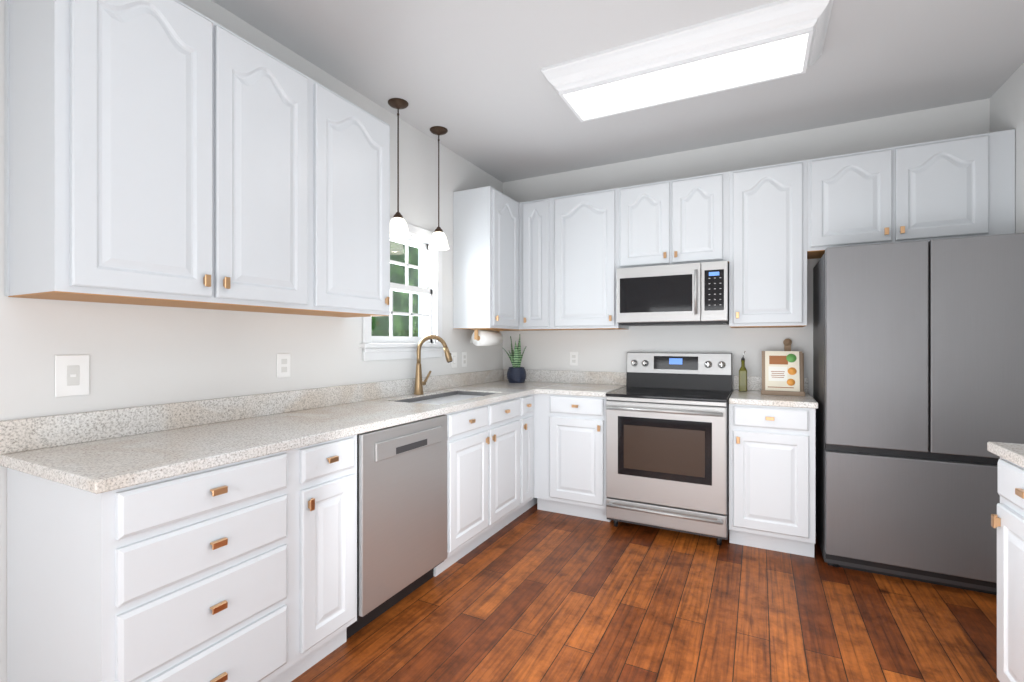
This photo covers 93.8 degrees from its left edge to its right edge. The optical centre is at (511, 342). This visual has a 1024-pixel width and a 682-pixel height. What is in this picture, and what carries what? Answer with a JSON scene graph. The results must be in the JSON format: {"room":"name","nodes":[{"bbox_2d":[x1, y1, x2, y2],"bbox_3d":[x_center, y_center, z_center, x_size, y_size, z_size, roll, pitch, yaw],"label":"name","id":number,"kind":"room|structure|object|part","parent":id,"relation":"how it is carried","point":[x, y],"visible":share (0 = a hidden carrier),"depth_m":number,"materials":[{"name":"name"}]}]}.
{"room":"kitchen","nodes":[
{"label":"kitchen","id":0,"kind":"room"},
{"bbox_2d":[0,0,502,681],"bbox_3d":[-1.373,-0.100,2.032,0.120,2.740,5.400,0,0,27],"label":"wall","id":1,"kind":"structure","parent":0,"point":[148,354],"depth_m":2.08,"materials":[{"name":"white paint"}]},
{"bbox_2d":[55,355,88,396],"bbox_3d":[-1.501,0.113,1.637,0.010,0.140,0.092,0,0,27],"label":"light switch","id":2,"kind":"object","parent":1,"relation":"attached to","point":[71,375],"visible":1,"depth_m":1.63,"materials":[{"name":"white plastic"}]},
{"bbox_2d":[4,0,315,313],"bbox_3d":[-1.228,-0.656,1.798,0.346,1.024,0.866,0,0,27],"label":"upper cabinet","id":3,"kind":"object","parent":1,"relation":"attached to","point":[170,152],"depth_m":1.55,"materials":[{"name":"white wood"}]},
{"bbox_2d":[277,353,289,377],"bbox_3d":[-1.127,0.114,2.367,0.008,0.118,0.075,0,0,27],"label":"electrical outlet","id":4,"kind":"object","parent":1,"relation":"attached to","point":[283,365],"visible":1,"depth_m":2.36,"materials":[{"name":"white plastic"}]},
{"bbox_2d":[292,82,389,316],"bbox_3d":[-0.911,-0.656,2.414,0.346,1.024,0.520,0,0,27],"label":"upper cabinet","id":5,"kind":"object","parent":1,"relation":"attached to","point":[353,144],"depth_m":2.31,"materials":[{"name":"white wood"}]},
{"bbox_2d":[359,218,442,360],"bbox_3d":[-0.742,-0.341,3.206,0.160,0.902,0.829,0,0,27],"label":"window","id":6,"kind":"structure","parent":1,"relation":"in","point":[382,351],"depth_m":3.31,"materials":[{"name":"white wood"}]},
{"bbox_3d":[-0.757,-0.356,3.214,0.065,0.723,0.649,0,0,27],"label":"window sashes","id":7,"kind":"part","parent":6,"relation":"part of","materials":[{"name":"white wood"}]},
{"bbox_2d":[451,352,456,367],"bbox_3d":[-0.445,0.135,3.692,0.010,0.118,0.075,0,0,27],"label":"light switch","id":8,"kind":"object","parent":1,"relation":"attached to","point":[454,361],"visible":0.98,"depth_m":3.69,"materials":[{"name":"white plastic"}]},
{"bbox_2d":[462,352,466,366],"bbox_3d":[-0.380,0.135,3.821,0.008,0.118,0.070,0,0,27],"label":"outlet","id":9,"kind":"object","parent":1,"relation":"attached to","point":[464,359],"visible":1,"depth_m":3.82,"materials":[{"name":"white plastic"}]},
{"bbox_2d":[453,186,519,330],"bbox_3d":[-0.199,-0.631,3.800,0.346,1.047,0.439,0,0,27],"label":"upper cabinet","id":10,"kind":"object","parent":1,"relation":"attached to","point":[486,221],"depth_m":3.63,"materials":[{"name":"white wood"}]},
{"bbox_2d":[470,329,501,345],"bbox_3d":[-0.202,-0.038,3.792,0.135,0.131,0.350,0,0,27],"label":"paper towel holder","id":11,"kind":"object","parent":10,"relation":"attached to","point":[488,337],"visible":1,"depth_m":3.69,"materials":[{"name":"white paper"}]},
{"bbox_2d":[212,0,1023,181],"bbox_3d":[0.161,-1.500,1.244,3.570,0.060,5.640,0,0,27],"label":"ceiling","id":12,"kind":"structure","parent":0,"point":[469,76],"depth_m":2.54,"materials":[{"name":"white paint"}]},
{"bbox_2d":[388,98,409,238],"bbox_3d":[-0.699,-1.060,2.939,0.144,0.819,0.144,0,0,27],"label":"pendant light","id":13,"kind":"object","parent":12,"relation":"hanging from","point":[398,228],"visible":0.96,"depth_m":2.92,"materials":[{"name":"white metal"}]},
{"bbox_2d":[428,126,448,249],"bbox_3d":[-0.507,-1.060,3.313,0.144,0.819,0.144,0,0,27],"label":"pendant light","id":14,"kind":"object","parent":12,"relation":"hanging from","point":[438,240],"visible":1,"depth_m":3.29,"materials":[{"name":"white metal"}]},
{"bbox_2d":[541,0,833,121],"bbox_3d":[0.860,-1.407,2.495,1.320,0.124,0.516,0,0,27],"label":"ceiling light","id":15,"kind":"object","parent":12,"relation":"attached to","point":[779,39],"visible":1,"depth_m":2.35,"materials":[{"name":"white plastic"}]},
{"bbox_2d":[291,503,999,681],"bbox_3d":[0.161,1.300,1.244,3.570,0.060,5.640,0,0,27],"label":"floor","id":16,"kind":"structure","parent":0,"point":[533,594],"depth_m":2.20,"materials":[{"name":"brown wood"}]},
{"bbox_2d":[346,415,446,639],"bbox_3d":[-0.731,0.827,2.404,0.582,0.886,0.622,0,0,27],"label":"dishwasher","id":17,"kind":"object","parent":16,"relation":"on","point":[401,511],"visible":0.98,"depth_m":2.21,"materials":[{"name":"grey metal"}]},
{"bbox_2d":[0,335,1023,681],"bbox_3d":[0.321,0.610,1.554,3.324,1.320,4.697,0,0,27],"label":"base cabinets","id":18,"kind":"object","parent":16,"relation":"on","point":[204,541],"visible":1,"depth_m":1.65,"materials":[{"name":"white painted wood"},{"name":"copper knobs"}]},
{"bbox_2d":[413,335,452,394],"bbox_3d":[-0.531,0.147,3.227,0.195,0.396,0.211,0,0,27],"label":"faucet","id":19,"kind":"object","parent":18,"relation":"on","point":[421,385],"depth_m":3.21,"materials":[{"name":"gold metal"}]},
{"bbox_2d":[503,334,526,382],"bbox_3d":[0.009,0.136,4.149,0.241,0.416,0.175,0,0,27],"label":"snake plant","id":20,"kind":"object","parent":18,"relation":"on","point":[516,372],"visible":1,"depth_m":4.09,"materials":[{"name":"green plant"}]},
{"bbox_3d":[0.039,0.279,4.134,0.174,0.130,0.174,0,0,27],"label":"pot","id":21,"kind":"part","parent":20,"relation":"part of","materials":[{"name":"blue ceramic"}]},
{"bbox_2d":[739,351,746,391],"bbox_3d":[1.627,0.201,3.374,0.052,0.286,0.052,0,0,27],"label":"oil bottle","id":22,"kind":"object","parent":18,"relation":"on","point":[742,379],"visible":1,"depth_m":3.35,"materials":[{"name":"green glass"}]},
{"bbox_2d":[761,339,804,395],"bbox_3d":[1.828,0.159,3.235,0.260,0.371,0.285,0,0,27],"label":"cookbook stand","id":23,"kind":"object","parent":18,"relation":"on","point":[782,372],"visible":1,"depth_m":3.20,"materials":[{"name":"brown wood"}]},
{"bbox_2d":[606,352,731,544],"bbox_3d":[1.115,0.675,3.367,0.761,1.190,0.728,0,0,27],"label":"range","id":24,"kind":"object","parent":16,"relation":"on","point":[667,441],"visible":1,"depth_m":3.12,"materials":[{"name":"grey metal"}]},
{"bbox_2d":[813,233,1023,594],"bbox_3d":[2.295,0.371,2.757,0.894,1.797,0.687,0,0,27],"label":"fridge","id":25,"kind":"object","parent":16,"relation":"on","point":[918,371],"visible":0.98,"depth_m":2.48,"materials":[{"name":"grey metal"}]},
{"bbox_2d":[503,98,989,396],"bbox_3d":[1.423,-0.100,3.699,3.570,2.740,0.120,0,0,27],"label":"wall","id":26,"kind":"structure","parent":0,"point":[602,350],"depth_m":3.58,"materials":[{"name":"white paint"}]},
{"bbox_2d":[520,198,551,330],"bbox_3d":[0.260,-0.631,4.030,0.296,1.047,0.346,0,0,27],"label":"upper cabinet","id":27,"kind":"object","parent":26,"relation":"attached to","point":[536,215],"depth_m":3.87,"materials":[{"name":"white wood"}]},
{"bbox_2d":[570,352,577,365],"bbox_3d":[0.528,0.140,4.085,0.075,0.118,0.008,0,0,27],"label":"electrical outlet","id":28,"kind":"object","parent":26,"relation":"attached to","point":[573,358],"visible":1,"depth_m":4.08,"materials":[{"name":"white plastic"}]},
{"bbox_2d":[552,188,628,329],"bbox_3d":[0.629,-0.631,3.841,0.533,1.047,0.346,0,0,27],"label":"upper cabinet","id":29,"kind":"object","parent":26,"relation":"attached to","point":[585,226],"depth_m":3.68,"materials":[{"name":"white wood"}]},
{"bbox_2d":[620,171,731,267],"bbox_3d":[1.202,-0.851,3.546,0.754,0.607,0.346,0,0,27],"label":"upper cabinet","id":30,"kind":"object","parent":26,"relation":"attached to","point":[684,220],"depth_m":3.37,"materials":[{"name":"white wood"}]},
{"bbox_2d":[617,261,728,325],"bbox_3d":[1.180,-0.334,3.504,0.744,0.416,0.442,0,0,27],"label":"over-the-range microwave","id":31,"kind":"object","parent":30,"relation":"attached to","point":[682,294],"visible":1,"depth_m":3.33,"materials":[{"name":"grey metal"}]},
{"bbox_2d":[729,159,811,327],"bbox_3d":[1.738,-0.631,3.271,0.449,1.047,0.346,0,0,27],"label":"upper cabinet","id":32,"kind":"object","parent":26,"relation":"attached to","point":[772,204],"depth_m":3.11,"materials":[{"name":"white wood"}]},
{"bbox_2d":[812,129,1014,258],"bbox_3d":[2.366,-0.866,2.948,0.961,0.576,0.346,0,0,27],"label":"upper cabinet","id":33,"kind":"object","parent":26,"relation":"attached to","point":[958,187],"depth_m":2.77,"materials":[{"name":"white wood"}]},
{"bbox_2d":[990,63,1023,232],"bbox_3d":[1.696,-0.100,0.455,0.120,2.740,5.400,0,0,27],"label":"wall","id":34,"kind":"structure","parent":0,"point":[1007,105],"depth_m":2.58,"materials":[{"name":"white paint"}]},
{"label":"outside","id":35,"kind":"structure","parent":0,"visible":0},
{"bbox_2d":[371,241,417,336],"bbox_3d":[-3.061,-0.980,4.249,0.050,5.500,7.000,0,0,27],"label":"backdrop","id":36,"kind":"structure","parent":35,"point":[398,296],"depth_m":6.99,"materials":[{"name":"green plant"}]}
]}

